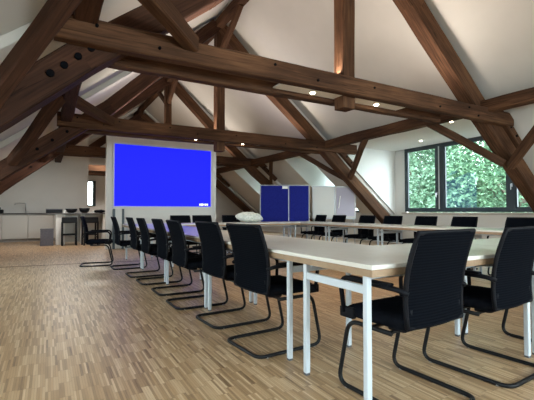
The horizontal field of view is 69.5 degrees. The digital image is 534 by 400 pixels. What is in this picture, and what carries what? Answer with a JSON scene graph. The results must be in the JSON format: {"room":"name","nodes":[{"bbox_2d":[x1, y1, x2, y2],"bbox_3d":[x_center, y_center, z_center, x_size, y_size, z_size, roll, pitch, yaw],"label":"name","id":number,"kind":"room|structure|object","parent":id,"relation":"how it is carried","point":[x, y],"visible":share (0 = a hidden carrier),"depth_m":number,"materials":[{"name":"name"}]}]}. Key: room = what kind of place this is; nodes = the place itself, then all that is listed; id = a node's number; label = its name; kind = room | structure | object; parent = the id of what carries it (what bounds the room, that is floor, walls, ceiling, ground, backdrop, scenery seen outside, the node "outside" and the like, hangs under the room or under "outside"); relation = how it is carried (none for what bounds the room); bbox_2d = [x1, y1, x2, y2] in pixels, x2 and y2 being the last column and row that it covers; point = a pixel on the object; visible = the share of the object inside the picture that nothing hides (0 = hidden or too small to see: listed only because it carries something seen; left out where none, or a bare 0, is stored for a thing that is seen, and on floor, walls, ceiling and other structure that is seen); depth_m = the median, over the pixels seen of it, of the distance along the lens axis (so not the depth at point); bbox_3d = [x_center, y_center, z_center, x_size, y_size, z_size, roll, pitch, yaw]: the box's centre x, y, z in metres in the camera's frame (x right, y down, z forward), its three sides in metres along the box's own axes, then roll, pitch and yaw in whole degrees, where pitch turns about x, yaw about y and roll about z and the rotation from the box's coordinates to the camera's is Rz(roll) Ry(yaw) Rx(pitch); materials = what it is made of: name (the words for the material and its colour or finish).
{"room":"conference room","nodes":[
{"label":"conference room","id":0,"kind":"room"},
{"bbox_2d":[0,137,88,212],"bbox_3d":[-8.248,-0.588,13.348,3.720,3.972,0.120,1,-2,-30],"label":"wall","id":1,"kind":"structure","parent":0,"point":[63,185],"depth_m":13.66,"materials":[{"name":"paint"}]},
{"bbox_2d":[105,136,215,248],"bbox_3d":[-2.956,-0.419,11.081,3.130,3.500,0.160,1,-2,-30],"label":"wall partition","id":2,"kind":"structure","parent":0,"point":[147,214],"depth_m":10.76,"materials":[{"name":"paint"}]},
{"bbox_2d":[112,142,211,207],"bbox_3d":[-2.902,-0.657,11.004,2.830,1.770,0.036,1,-2,-30],"label":"projection screen","id":3,"kind":"object","parent":2,"relation":"attached to","point":[144,176],"visible":1,"depth_m":10.92,"materials":[{"name":"blue"}]},
{"bbox_2d":[88,112,243,229],"bbox_3d":[-6.284,-1.365,18.400,12.200,5.826,0.120,1,-2,-30],"label":"wall","id":4,"kind":"structure","parent":0,"point":[224,205],"depth_m":17.65,"materials":[{"name":"paint"}]},
{"bbox_2d":[88,181,95,205],"bbox_3d":[-7.929,-0.292,17.375,0.360,1.140,0.100,1,-2,-30],"label":"window","id":5,"kind":"structure","parent":4,"relation":"in","point":[94,182],"depth_m":17.39,"materials":[{"name":"grey"}]},
{"bbox_2d":[88,172,105,175],"bbox_3d":[-6.293,-1.179,18.206,7.800,0.224,0.184,1,-2,-30],"label":"beam","id":6,"kind":"structure","parent":4,"relation":"attached to","point":[89,173],"depth_m":17.36,"materials":[{"name":"brown wood"}]},
{"bbox_2d":[234,168,260,194],"bbox_3d":[-0.232,-0.454,17.284,2.750,2.100,1.350,1,-2,-30],"label":"ceiling","id":7,"kind":"structure","parent":0,"point":[242,173],"depth_m":17.62,"materials":[{"name":"white paint"}]},
{"bbox_2d":[0,231,533,399],"bbox_3d":[-0.821,1.320,8.699,12.400,0.120,22.200,1,-2,-30],"label":"floor","id":8,"kind":"structure","parent":0,"point":[70,331],"depth_m":2.92,"materials":[{"name":"brown wood"}]},
{"bbox_2d":[0,214,3,241],"bbox_3d":[-9.178,0.919,12.369,1.120,0.900,0.582,1,-2,-30],"label":"base cabinet","id":9,"kind":"object","parent":8,"relation":"on","point":[0,214],"visible":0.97,"depth_m":12.41,"materials":[{"name":"grey wood"}]},
{"bbox_2d":[0,213,44,213],"bbox_3d":[-8.077,0.463,12.986,3.650,0.040,0.615,1,-2,-30],"label":"countertop","id":10,"kind":"structure","parent":9,"relation":"on","point":[0,213],"depth_m":12.65,"materials":[{"name":"grey"}]},
{"bbox_2d":[2,214,27,241],"bbox_3d":[-8.374,0.933,12.825,0.710,0.900,0.582,1,-2,-30],"label":"base cabinet","id":11,"kind":"object","parent":8,"relation":"on","point":[14,226],"visible":0.98,"depth_m":12.59,"materials":[{"name":"grey wood"}]},
{"bbox_2d":[28,214,52,241],"bbox_3d":[-7.743,0.944,13.183,0.720,0.900,0.582,1,-2,-30],"label":"base cabinet","id":12,"kind":"object","parent":8,"relation":"on","point":[36,222],"visible":0.73,"depth_m":12.89,"materials":[{"name":"grey wood"}]},
{"bbox_2d":[40,228,53,245],"bbox_3d":[-6.463,1.088,11.310,0.350,0.500,0.330,1,-2,-30],"label":"waste bin","id":13,"kind":"object","parent":8,"relation":"on","point":[46,234],"visible":1,"depth_m":11.18,"materials":[{"name":"grey metal"}]},
{"bbox_2d":[53,214,55,240],"bbox_3d":[-6.970,0.957,13.623,1.040,0.900,0.582,1,-2,-30],"label":"base cabinet","id":14,"kind":"object","parent":8,"relation":"on","point":[54,215],"visible":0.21,"depth_m":13.14,"materials":[{"name":"grey"}]},
{"bbox_2d":[61,217,76,245],"bbox_3d":[-5.864,0.926,11.413,0.414,0.830,0.364,1,-2,-30],"label":"bar stool","id":15,"kind":"object","parent":8,"relation":"on","point":[64,219],"visible":0.98,"depth_m":11.28,"materials":[{"name":"black paint"}]},
{"bbox_2d":[45,213,104,244],"bbox_3d":[-5.925,0.880,11.967,1.700,0.955,0.640,1,-2,-30],"label":"kitchen island","id":16,"kind":"object","parent":8,"relation":"on","point":[67,227],"depth_m":12.08,"materials":[{"name":"grey wood"}]},
{"bbox_2d":[46,209,62,212],"bbox_3d":[-6.430,0.329,11.639,0.450,0.125,0.290,1,-2,-30],"label":"flat box","id":17,"kind":"object","parent":16,"relation":"on","point":[47,210],"visible":1,"depth_m":11.52,"materials":[{"name":"black paint"}]},
{"bbox_2d":[66,209,76,212],"bbox_3d":[-5.981,0.331,11.779,0.340,0.130,0.340,1,-2,-30],"label":"bowl","id":18,"kind":"object","parent":16,"relation":"on","point":[67,210],"visible":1,"depth_m":11.67,"materials":[{"name":"black ceramic"}]},
{"bbox_2d":[45,213,104,213],"bbox_3d":[-5.925,0.423,11.981,1.700,0.040,0.640,1,-2,-30],"label":"countertop","id":19,"kind":"structure","parent":16,"relation":"on","point":[45,213],"depth_m":11.67,"materials":[{"name":"grey stone"}]},
{"bbox_2d":[79,208,89,212],"bbox_3d":[-5.678,0.327,11.974,0.320,0.150,0.320,1,-2,-30],"label":"bowl","id":20,"kind":"object","parent":16,"relation":"on","point":[82,210],"visible":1,"depth_m":11.87,"materials":[{"name":"black ceramic"}]},
{"bbox_2d":[94,210,104,212],"bbox_3d":[-5.272,0.357,12.178,0.413,0.109,0.298,1,-2,-30],"label":"bowl","id":21,"kind":"object","parent":16,"relation":"on","point":[95,211],"visible":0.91,"depth_m":12.07,"materials":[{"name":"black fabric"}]},
{"bbox_2d":[0,259,163,267],"bbox_3d":[-1.957,1.240,8.053,9.200,0.006,0.044,1,-2,-23],"label":"trim","id":22,"kind":"structure","parent":8,"relation":"on","point":[163,259],"depth_m":7.24,"materials":[{"name":"brown"}]},
{"bbox_2d":[81,217,98,245],"bbox_3d":[-5.317,0.930,11.563,0.414,0.830,0.364,1,-2,-35],"label":"bar stool","id":23,"kind":"object","parent":8,"relation":"on","point":[88,219],"visible":0.62,"depth_m":11.51,"materials":[{"name":"black paint"}]},
{"bbox_2d":[79,216,113,266],"bbox_3d":[-3.192,0.761,7.238,0.569,0.909,0.580,1,-2,-20],"label":"chair","id":24,"kind":"object","parent":8,"relation":"on","point":[101,242],"visible":1,"depth_m":7.06,"materials":[{"name":"black fabric"}]},
{"bbox_2d":[112,209,123,248],"bbox_3d":[-3.983,0.773,10.313,0.290,1.070,0.060,1,-2,-30],"label":"glazed panel","id":25,"kind":"object","parent":8,"relation":"on","point":[118,213],"visible":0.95,"depth_m":10.32,"materials":[{"name":"white glass"}]},
{"bbox_2d":[110,216,146,269],"bbox_3d":[-2.487,0.751,6.906,0.569,0.909,0.580,1,-2,-30],"label":"chair","id":26,"kind":"object","parent":8,"relation":"on","point":[125,243],"visible":0.64,"depth_m":6.72,"materials":[{"name":"black fabric"}]},
{"bbox_2d":[125,217,163,277],"bbox_3d":[-1.921,0.727,6.112,0.569,0.909,0.580,1,-2,-30],"label":"chair","id":27,"kind":"object","parent":8,"relation":"on","point":[134,236],"visible":0.48,"depth_m":5.95,"materials":[{"name":"black fabric"}]},
{"bbox_2d":[122,223,171,268],"bbox_3d":[-2.282,0.855,7.537,0.800,0.741,1.570,1,-2,-30],"label":"conference table","id":28,"kind":"object","parent":8,"relation":"on","point":[150,224],"visible":0.34,"depth_m":7.67,"materials":[{"name":"white laminate"}]},
{"bbox_2d":[136,218,182,284],"bbox_3d":[-1.559,0.710,5.536,0.569,0.909,0.580,1,-2,-30],"label":"chair","id":29,"kind":"object","parent":8,"relation":"on","point":[145,237],"visible":0.62,"depth_m":5.37,"materials":[{"name":"black fabric"}]},
{"bbox_2d":[138,226,201,281],"bbox_3d":[-1.499,0.814,6.160,0.800,0.741,1.570,1,-2,-30],"label":"conference table","id":30,"kind":"object","parent":8,"relation":"on","point":[151,229],"visible":0.23,"depth_m":5.87,"materials":[{"name":"white metal"}]},
{"bbox_2d":[151,219,203,295],"bbox_3d":[-1.139,0.691,4.878,0.569,0.909,0.580,1,-2,-30],"label":"chair","id":31,"kind":"object","parent":8,"relation":"on","point":[162,242],"visible":0.61,"depth_m":4.73,"materials":[{"name":"black fabric"}]},
{"bbox_2d":[170,215,196,252],"bbox_3d":[-1.933,0.810,8.889,0.580,0.909,0.569,1,-2,-30],"label":"chair","id":32,"kind":"object","parent":8,"relation":"on","point":[183,218],"visible":0.1,"depth_m":9.13,"materials":[{"name":"black fabric"}]},
{"bbox_2d":[166,220,227,309],"bbox_3d":[-0.782,0.671,4.230,0.569,0.909,0.580,1,-2,-30],"label":"chair","id":33,"kind":"object","parent":8,"relation":"on","point":[180,258],"visible":0.65,"depth_m":4.05,"materials":[{"name":"black fabric"}]},
{"bbox_2d":[192,215,211,254],"bbox_3d":[-1.463,0.818,9.156,0.580,0.909,0.569,1,-2,-30],"label":"chair","id":34,"kind":"object","parent":8,"relation":"on","point":[207,218],"visible":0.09,"depth_m":9.37,"materials":[{"name":"black fabric"}]},
{"bbox_2d":[164,222,241,253],"bbox_3d":[-1.423,0.883,8.485,1.570,0.741,0.800,1,-2,-30],"label":"conference table","id":35,"kind":"object","parent":8,"relation":"on","point":[221,224],"visible":0.1,"depth_m":8.31,"materials":[{"name":"white laminate"}]},
{"bbox_2d":[166,230,266,308],"bbox_3d":[-0.716,0.773,4.782,0.800,0.741,1.570,1,-2,-30],"label":"conference table","id":36,"kind":"object","parent":8,"relation":"on","point":[191,235],"visible":0.3,"depth_m":4.22,"materials":[{"name":"white metal"}]},
{"bbox_2d":[222,215,239,252],"bbox_3d":[-0.794,0.830,9.536,0.580,0.909,0.569,1,-2,-30],"label":"chair","id":37,"kind":"object","parent":8,"relation":"on","point":[225,218],"visible":0.1,"depth_m":9.72,"materials":[{"name":"black fabric"}]},
{"bbox_2d":[195,221,270,328],"bbox_3d":[-0.331,0.652,3.599,0.569,0.909,0.580,1,-2,-33],"label":"chair","id":38,"kind":"object","parent":8,"relation":"on","point":[214,257],"visible":0.62,"depth_m":3.44,"materials":[{"name":"black fabric"}]},
{"bbox_2d":[230,221,299,253],"bbox_3d":[-0.049,0.906,9.265,1.570,0.741,0.800,1,-2,-30],"label":"conference table","id":39,"kind":"object","parent":8,"relation":"on","point":[284,224],"visible":0.48,"depth_m":9.09,"materials":[{"name":"white metal"}]},
{"bbox_2d":[235,212,262,221],"bbox_3d":[-0.415,0.399,8.988,0.656,0.249,0.402,0,-2,0],"label":"fabric bundle","id":40,"kind":"object","parent":39,"relation":"on","point":[244,216],"visible":1,"depth_m":8.85,"materials":[{"name":"white fabric"}]},
{"bbox_2d":[226,223,320,358],"bbox_3d":[0.036,0.633,2.944,0.569,0.909,0.580,1,-2,-34],"label":"chair","id":41,"kind":"object","parent":8,"relation":"on","point":[252,268],"visible":0.82,"depth_m":2.79,"materials":[{"name":"black fabric"}]},
{"bbox_2d":[260,185,288,236],"bbox_3d":[0.222,0.444,11.343,0.862,1.790,0.500,0,-2,0],"label":"board","id":42,"kind":"object","parent":8,"relation":"on","point":[274,199],"visible":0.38,"depth_m":11.34,"materials":[{"name":"blue fabric"}]},
{"bbox_2d":[208,235,371,360],"bbox_3d":[0.067,0.731,3.405,0.800,0.741,1.570,1,-2,-30],"label":"conference table","id":43,"kind":"object","parent":8,"relation":"on","point":[276,245],"visible":0.4,"depth_m":2.84,"materials":[{"name":"white metal"}]},
{"bbox_2d":[289,185,309,238],"bbox_3d":[0.937,0.445,11.381,0.642,1.790,0.500,0,-2,-6],"label":"board","id":44,"kind":"object","parent":8,"relation":"on","point":[298,194],"visible":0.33,"depth_m":11.38,"materials":[{"name":"blue fabric"}]},
{"bbox_2d":[301,215,326,238],"bbox_3d":[1.253,0.854,10.349,0.569,0.909,0.580,1,-2,-26],"label":"chair","id":45,"kind":"object","parent":8,"relation":"on","point":[321,218],"visible":0.48,"depth_m":10.34,"materials":[{"name":"black fabric"}]},
{"bbox_2d":[285,221,345,242],"bbox_3d":[1.153,0.913,9.488,0.800,0.741,1.570,1,-2,-30],"label":"conference table","id":46,"kind":"object","parent":8,"relation":"on","point":[306,224],"visible":0.38,"depth_m":9.06,"materials":[{"name":"white metal"}]},
{"bbox_2d":[312,186,334,240],"bbox_3d":[1.709,0.469,11.720,0.680,1.768,0.388,0,-2,0],"label":"whiteboard","id":47,"kind":"object","parent":8,"relation":"on","point":[323,197],"visible":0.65,"depth_m":11.60,"materials":[{"name":"grey"}]},
{"bbox_2d":[318,215,346,240],"bbox_3d":[1.636,0.834,9.675,0.569,0.909,0.580,1,-2,-32],"label":"chair","id":48,"kind":"object","parent":8,"relation":"on","point":[336,218],"visible":0.52,"depth_m":9.70,"materials":[{"name":"black fabric"}]},
{"bbox_2d":[335,186,355,243],"bbox_3d":[2.373,0.471,11.787,0.640,1.768,0.388,0,-2,0],"label":"flip chart","id":49,"kind":"object","parent":8,"relation":"on","point":[345,198],"visible":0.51,"depth_m":11.66,"materials":[{"name":"grey paper"}]},
{"bbox_2d":[344,215,375,243],"bbox_3d":[2.125,0.808,8.814,0.569,0.909,0.580,1,-2,-31],"label":"chair","id":50,"kind":"object","parent":8,"relation":"on","point":[362,234],"visible":0.62,"depth_m":8.83,"materials":[{"name":"black fabric"}]},
{"bbox_2d":[321,223,399,244],"bbox_3d":[1.936,0.872,8.110,0.800,0.741,1.570,1,-2,-30],"label":"conference table","id":51,"kind":"object","parent":8,"relation":"on","point":[343,226],"visible":0.6,"depth_m":7.92,"materials":[{"name":"white metal"}]},
{"bbox_2d":[368,216,402,244],"bbox_3d":[2.505,0.788,8.145,0.569,0.909,0.580,1,-2,-32],"label":"chair","id":52,"kind":"object","parent":8,"relation":"on","point":[390,237],"visible":0.48,"depth_m":8.19,"materials":[{"name":"black fabric"}]},
{"bbox_2d":[338,228,475,399],"bbox_3d":[0.770,0.609,2.144,0.580,0.909,0.569,1,-2,-33],"label":"chair","id":53,"kind":"object","parent":8,"relation":"on","point":[431,292],"visible":0.93,"depth_m":1.97,"materials":[{"name":"black fabric"}]},
{"bbox_2d":[283,243,530,399],"bbox_3d":[0.987,0.706,2.565,1.570,0.741,0.800,1,-2,-30],"label":"conference table","id":54,"kind":"object","parent":8,"relation":"on","point":[376,261],"visible":0.58,"depth_m":2.25,"materials":[{"name":"laminate"}]},
{"bbox_2d":[398,216,437,243],"bbox_3d":[2.916,0.766,7.423,0.569,0.909,0.580,1,-2,-31],"label":"chair","id":55,"kind":"object","parent":8,"relation":"on","point":[420,220],"visible":0.23,"depth_m":7.51,"materials":[{"name":"black fabric"}]},
{"bbox_2d":[373,225,478,270],"bbox_3d":[2.719,0.831,6.732,0.800,0.741,1.570,1,-2,-30],"label":"conference table","id":56,"kind":"object","parent":8,"relation":"on","point":[398,228],"visible":0.41,"depth_m":6.66,"materials":[{"name":"beige wood"}]},
{"bbox_2d":[451,216,477,269],"bbox_3d":[3.307,0.746,6.735,0.569,0.909,0.580,1,-2,-28],"label":"chair","id":57,"kind":"object","parent":8,"relation":"on","point":[457,221],"visible":0.11,"depth_m":6.86,"materials":[{"name":"black fabric"}]},
{"bbox_2d":[451,227,503,273],"bbox_3d":[3.502,0.790,5.355,0.800,0.741,1.570,1,-2,-30],"label":"conference table","id":58,"kind":"object","parent":8,"relation":"on","point":[480,231],"visible":0.41,"depth_m":5.51,"materials":[{"name":"white laminate"}]},
{"bbox_2d":[422,226,533,388],"bbox_3d":[1.409,0.620,2.518,0.580,0.909,0.569,1,-2,-34],"label":"chair","id":59,"kind":"object","parent":8,"relation":"on","point":[512,272],"visible":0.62,"depth_m":2.32,"materials":[{"name":"black fabric"}]},
{"bbox_2d":[462,238,533,354],"bbox_3d":[2.361,0.730,3.345,1.570,0.741,0.800,1,-2,-30],"label":"conference table","id":60,"kind":"object","parent":8,"relation":"on","point":[493,241],"visible":0.13,"depth_m":3.02,"materials":[{"name":"white laminate"}]},
{"bbox_2d":[487,217,533,275],"bbox_3d":[3.781,0.721,5.901,0.569,0.909,0.580,1,-2,-29],"label":"chair","id":61,"kind":"object","parent":8,"relation":"on","point":[510,221],"visible":0.16,"depth_m":6.05,"materials":[{"name":"black fabric"}]},
{"bbox_2d":[501,309,531,341],"bbox_3d":[2.262,0.635,3.026,0.580,0.909,0.569,1,-2,-30],"label":"chair","id":62,"kind":"object","parent":8,"relation":"on","point":[506,310],"visible":0.15,"depth_m":3.11,"materials":[{"name":"black metal"}]},
{"bbox_2d":[0,0,533,213],"bbox_3d":[-0.843,-2.129,8.789,12.250,5.100,22.200,1,-2,-30],"label":"ceiling","id":63,"kind":"structure","parent":0,"point":[493,39],"depth_m":7.71,"materials":[{"name":"white paint"}]},
{"bbox_2d":[0,0,125,61],"bbox_3d":[-1.710,-2.207,4.191,5.960,4.890,0.300,1,-2,-30],"label":"trim","id":64,"kind":"structure","parent":63,"relation":"attached to","point":[8,40],"depth_m":3.64,"materials":[{"name":"white paint"}]},
{"bbox_2d":[0,19,214,151],"bbox_3d":[-3.943,-2.090,8.120,5.960,4.890,0.300,1,-2,-30],"label":"trim","id":65,"kind":"structure","parent":63,"relation":"attached to","point":[15,138],"depth_m":8.12,"materials":[{"name":"white paint"}]},
{"bbox_2d":[89,106,139,140],"bbox_3d":[-8.388,-1.856,15.942,5.960,4.890,0.300,1,-2,-30],"label":"trim","id":66,"kind":"structure","parent":63,"relation":"attached to","point":[135,109],"depth_m":17.06,"materials":[{"name":"white paint"}]},
{"bbox_2d":[0,78,312,220],"bbox_3d":[-3.354,-1.628,13.238,11.980,5.248,0.554,1,-2,-30],"label":"roof truss","id":67,"kind":"object","parent":63,"relation":"attached to","point":[239,159],"visible":0.48,"depth_m":13.11,"materials":[{"name":"brown wood"}]},
{"bbox_2d":[40,147,59,161],"bbox_3d":[-6.033,-1.365,10.752,1.470,0.486,0.157,-2,-2,45],"label":"brace","id":68,"kind":"object","parent":67,"relation":"attached to","point":[45,158],"visible":0.38,"depth_m":10.91,"materials":[{"name":"brown wood"}]},
{"bbox_2d":[55,154,62,162],"bbox_3d":[-7.635,-1.436,14.056,0.221,0.231,5.900,1,-2,-30],"label":"purlin","id":69,"kind":"object","parent":67,"relation":"attached to","point":[58,159],"visible":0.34,"depth_m":12.91,"materials":[{"name":"brown wood"}]},
{"bbox_2d":[56,126,66,152],"bbox_3d":[-5.066,-1.567,9.536,0.222,0.236,4.500,1,-2,-30],"label":"purlin","id":70,"kind":"object","parent":67,"relation":"attached to","point":[61,149],"visible":0.2,"depth_m":10.78,"materials":[{"name":"brown wood"}]},
{"bbox_2d":[157,92,163,102],"bbox_3d":[-3.759,-3.677,13.880,0.122,0.849,1.220,1,-2,-29],"label":"brace","id":71,"kind":"object","parent":67,"relation":"attached to","point":[160,94],"visible":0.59,"depth_m":13.92,"materials":[{"name":"brown wood"}]},
{"bbox_2d":[167,79,177,103],"bbox_3d":[-3.070,-3.714,12.662,0.129,0.849,1.220,1,-2,-30],"label":"brace","id":72,"kind":"object","parent":67,"relation":"attached to","point":[174,83],"visible":0.71,"depth_m":12.74,"materials":[{"name":"brown wood"}]},
{"bbox_2d":[166,19,216,82],"bbox_3d":[-2.238,-4.182,11.222,0.200,0.218,4.500,1,-2,-30],"label":"ridge beam","id":73,"kind":"structure","parent":67,"relation":"attached to","point":[212,38],"depth_m":10.13,"materials":[{"name":"brown wood"}]},
{"bbox_2d":[216,166,242,173],"bbox_3d":[-2.052,-1.327,17.226,0.221,0.242,5.900,1,-2,-30],"label":"purlin","id":74,"kind":"object","parent":67,"relation":"attached to","point":[226,168],"visible":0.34,"depth_m":16.58,"materials":[{"name":"brown wood"}]},
{"bbox_2d":[269,162,272,184],"bbox_3d":[0.141,-0.942,14.205,0.141,0.956,1.785,0,-2,0],"label":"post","id":75,"kind":"object","parent":67,"relation":"attached to","point":[270,163],"visible":0.77,"depth_m":14.03,"materials":[{"name":"brown wood"}]},
{"bbox_2d":[251,151,309,165],"bbox_3d":[0.516,-1.459,12.706,0.218,0.230,4.500,1,-2,-30],"label":"purlin","id":76,"kind":"object","parent":67,"relation":"attached to","point":[286,154],"visible":0.68,"depth_m":12.95,"materials":[{"name":"brown wood"}]},
{"bbox_2d":[88,108,252,211],"bbox_3d":[-5.573,-1.499,17.151,11.976,5.220,0.554,1,-2,-30],"label":"roof truss","id":77,"kind":"object","parent":63,"relation":"attached to","point":[141,116],"visible":0.16,"depth_m":17.23,"materials":[{"name":"brown wood"}]},
{"bbox_2d":[133,89,163,115],"bbox_3d":[-4.809,-4.058,15.740,0.197,0.214,5.900,1,-2,-30],"label":"ridge beam","id":78,"kind":"structure","parent":77,"relation":"attached to","point":[147,102],"depth_m":15.92,"materials":[{"name":"brown wood"}]},
{"bbox_2d":[0,19,389,223],"bbox_3d":[-1.126,-1.708,9.329,11.975,5.270,0.555,1,-2,-30],"label":"roof truss","id":79,"kind":"object","parent":63,"relation":"attached to","point":[313,143],"visible":0.84,"depth_m":9.11,"materials":[{"name":"brown wood"}]},
{"bbox_2d":[6,94,65,165],"bbox_3d":[-3.950,-1.200,6.564,1.992,1.102,0.170,-1,-2,37],"label":"brace","id":80,"kind":"object","parent":79,"relation":"attached to","point":[46,114],"visible":0.81,"depth_m":6.50,"materials":[{"name":"brown wood"}]},
{"bbox_2d":[61,12,81,121],"bbox_3d":[-2.845,-1.684,5.625,0.214,0.240,4.500,1,-2,-30],"label":"purlin","id":81,"kind":"object","parent":79,"relation":"attached to","point":[68,108],"visible":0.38,"depth_m":6.30,"materials":[{"name":"brown wood"}]},
{"bbox_2d":[76,96,114,125],"bbox_3d":[-3.216,-1.652,6.908,0.158,0.176,1.983,0,-3,1],"label":"brace","id":82,"kind":"object","parent":79,"relation":"attached to","point":[82,104],"visible":0.69,"depth_m":7.06,"materials":[{"name":"brown wood"}]},
{"bbox_2d":[220,4,243,48],"bbox_3d":[-0.847,-3.831,8.751,0.130,0.849,1.221,1,-2,-30],"label":"brace","id":83,"kind":"object","parent":79,"relation":"attached to","point":[239,7],"visible":0.71,"depth_m":8.60,"materials":[{"name":"brown wood"}]},
{"bbox_2d":[217,0,248,27],"bbox_3d":[-0.018,-4.308,7.310,0.198,0.213,4.500,1,-2,-30],"label":"ridge beam","id":84,"kind":"structure","parent":79,"relation":"attached to","point":[226,15],"depth_m":8.69,"materials":[{"name":"brown wood"}]},
{"bbox_2d":[299,155,341,179],"bbox_3d":[1.663,-1.019,11.600,1.453,0.950,0.135,-1,-2,19],"label":"brace","id":85,"kind":"object","parent":79,"relation":"attached to","point":[308,158],"visible":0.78,"depth_m":11.55,"materials":[{"name":"brown wood"}]},
{"bbox_2d":[348,140,367,179],"bbox_3d":[2.410,-1.083,10.286,0.135,0.948,1.902,0,-2,0],"label":"brace","id":86,"kind":"object","parent":79,"relation":"attached to","point":[363,143],"visible":0.95,"depth_m":10.15,"materials":[{"name":"brown wood"}]},
{"bbox_2d":[325,114,461,148],"bbox_3d":[2.738,-1.597,8.795,0.216,0.240,4.500,1,-2,-30],"label":"purlin","id":87,"kind":"object","parent":79,"relation":"attached to","point":[405,125],"visible":0.7,"depth_m":8.80,"materials":[{"name":"brown wood"}]},
{"bbox_2d":[0,0,533,211],"bbox_3d":[1.095,-1.721,5.412,11.990,5.476,0.550,1,-2,-30],"label":"roof truss","id":88,"kind":"object","parent":63,"relation":"attached to","point":[135,41],"visible":0.89,"depth_m":4.66,"materials":[{"name":"brown wood"}]},
{"bbox_2d":[0,0,81,109],"bbox_3d":[-1.674,-1.250,2.855,1.764,1.150,0.137,-1,-2,29],"label":"brace","id":89,"kind":"object","parent":88,"relation":"attached to","point":[54,14],"visible":1,"depth_m":2.85,"materials":[{"name":"brown wood"}]},
{"bbox_2d":[74,0,103,23],"bbox_3d":[-0.016,-1.833,0.650,0.215,0.241,6.950,1,-2,-30],"label":"purlin","id":90,"kind":"object","parent":88,"relation":"attached to","point":[89,11],"visible":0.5,"depth_m":3.37,"materials":[{"name":"brown wood"}]},
{"bbox_2d":[138,0,198,51],"bbox_3d":[-0.974,-1.730,3.380,0.150,0.309,1.445,0,-2,15],"label":"brace","id":91,"kind":"object","parent":88,"relation":"attached to","point":[165,12],"visible":0.93,"depth_m":3.60,"materials":[{"name":"brown wood"}]},
{"bbox_2d":[426,124,505,166],"bbox_3d":[3.873,-1.125,7.545,1.386,1.015,0.139,-1,-2,25],"label":"brace","id":92,"kind":"object","parent":88,"relation":"attached to","point":[440,129],"visible":0.91,"depth_m":7.46,"materials":[{"name":"brown wood"}]},
{"bbox_2d":[480,87,533,112],"bbox_3d":[5.568,-1.744,3.821,0.218,0.243,6.950,1,-2,-30],"label":"purlin","id":93,"kind":"object","parent":88,"relation":"attached to","point":[524,97],"visible":0.85,"depth_m":6.37,"materials":[{"name":"brown wood"}]},
{"bbox_2d":[506,126,533,168],"bbox_3d":[4.531,-1.131,6.504,0.140,1.069,1.592,0,-2,3],"label":"brace","id":94,"kind":"object","parent":88,"relation":"attached to","point":[527,142],"visible":1,"depth_m":6.82,"materials":[{"name":"brown wood"}]},
{"bbox_2d":[284,156,359,211],"bbox_3d":[1.904,-0.567,13.525,2.750,2.100,1.500,1,-2,-30],"label":"ceiling","id":95,"kind":"structure","parent":0,"point":[307,170],"depth_m":14.06,"materials":[{"name":"white paint"}]},
{"bbox_2d":[259,150,533,240],"bbox_3d":[4.448,-0.170,11.738,0.120,3.040,22.200,1,-2,-30],"label":"wall","id":96,"kind":"structure","parent":0,"point":[484,221],"depth_m":11.97,"materials":[{"name":"paint"}]},
{"bbox_2d":[140,105,258,213],"bbox_3d":[-3.105,-1.731,18.797,6.050,4.962,0.250,1,-2,-30],"label":"trim","id":97,"kind":"structure","parent":96,"relation":"attached to","point":[245,202],"depth_m":19.50,"materials":[{"name":"white paint"}]},
{"bbox_2d":[194,99,310,215],"bbox_3d":[-0.858,-1.849,14.842,6.050,4.962,0.250,1,-2,-30],"label":"trim","id":98,"kind":"structure","parent":96,"relation":"attached to","point":[243,150],"depth_m":14.80,"materials":[{"name":"white paint"}]},
{"bbox_2d":[215,18,392,215],"bbox_3d":[1.341,-1.964,10.975,6.050,4.962,0.250,1,-2,-30],"label":"trim","id":99,"kind":"structure","parent":96,"relation":"attached to","point":[369,189],"depth_m":11.64,"materials":[{"name":"white paint"}]},
{"bbox_2d":[262,229,406,243],"bbox_3d":[4.387,1.308,11.659,0.020,0.080,22.000,1,-2,-30],"label":"baseboard","id":100,"kind":"structure","parent":96,"relation":"attached to","point":[262,229],"depth_m":16.66,"materials":[{"name":"white wood"}]},
{"bbox_2d":[402,136,533,214],"bbox_3d":[5.155,-0.613,10.283,0.220,2.000,3.750,1,-2,-30],"label":"window","id":101,"kind":"structure","parent":96,"relation":"in","point":[512,203],"depth_m":10.71,"materials":[{"name":"grey metal"}]},
{"bbox_2d":[347,119,480,212],"bbox_3d":[4.003,-0.677,9.832,2.750,2.100,4.400,1,-2,-30],"label":"ceiling","id":102,"kind":"structure","parent":0,"point":[376,166],"depth_m":11.56,"materials":[{"name":"white paint"}]},
{"label":"outside","id":103,"kind":"structure","parent":0,"visible":0},
{"bbox_3d":[3.756,4.505,13.506,70.000,0.200,70.000,1,-2,-30],"label":"ground","id":104,"kind":"structure","parent":103,"visible":0},
{"bbox_2d":[409,144,495,207],"bbox_3d":[6.920,-0.235,17.013,6.879,9.500,6.384,-1,-2,40],"label":"tree","id":105,"kind":"object","parent":104,"relation":"on","point":[414,160],"visible":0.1,"depth_m":15.52,"materials":[{"name":"green plant"}]},
{"bbox_2d":[409,141,505,197],"bbox_3d":[10.594,-1.340,17.989,8.792,11.765,8.909,1,-2,-37],"label":"tree","id":106,"kind":"object","parent":104,"relation":"on","point":[480,142],"visible":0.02,"depth_m":17.00,"materials":[{"name":"green plant"}]},
{"bbox_2d":[409,148,532,212],"bbox_3d":[7.897,1.140,15.010,5.913,6.639,5.182,1,-2,-25],"label":"tree","id":107,"kind":"object","parent":104,"relation":"on","point":[430,204],"visible":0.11,"depth_m":14.54,"materials":[{"name":"green plant"}]},
{"bbox_2d":[420,141,533,212],"bbox_3d":[9.449,-0.440,14.081,7.310,9.736,7.301,0,-2,15],"label":"tree","id":108,"kind":"object","parent":104,"relation":"on","point":[486,183],"visible":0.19,"depth_m":13.40,"materials":[{"name":"green plant"}]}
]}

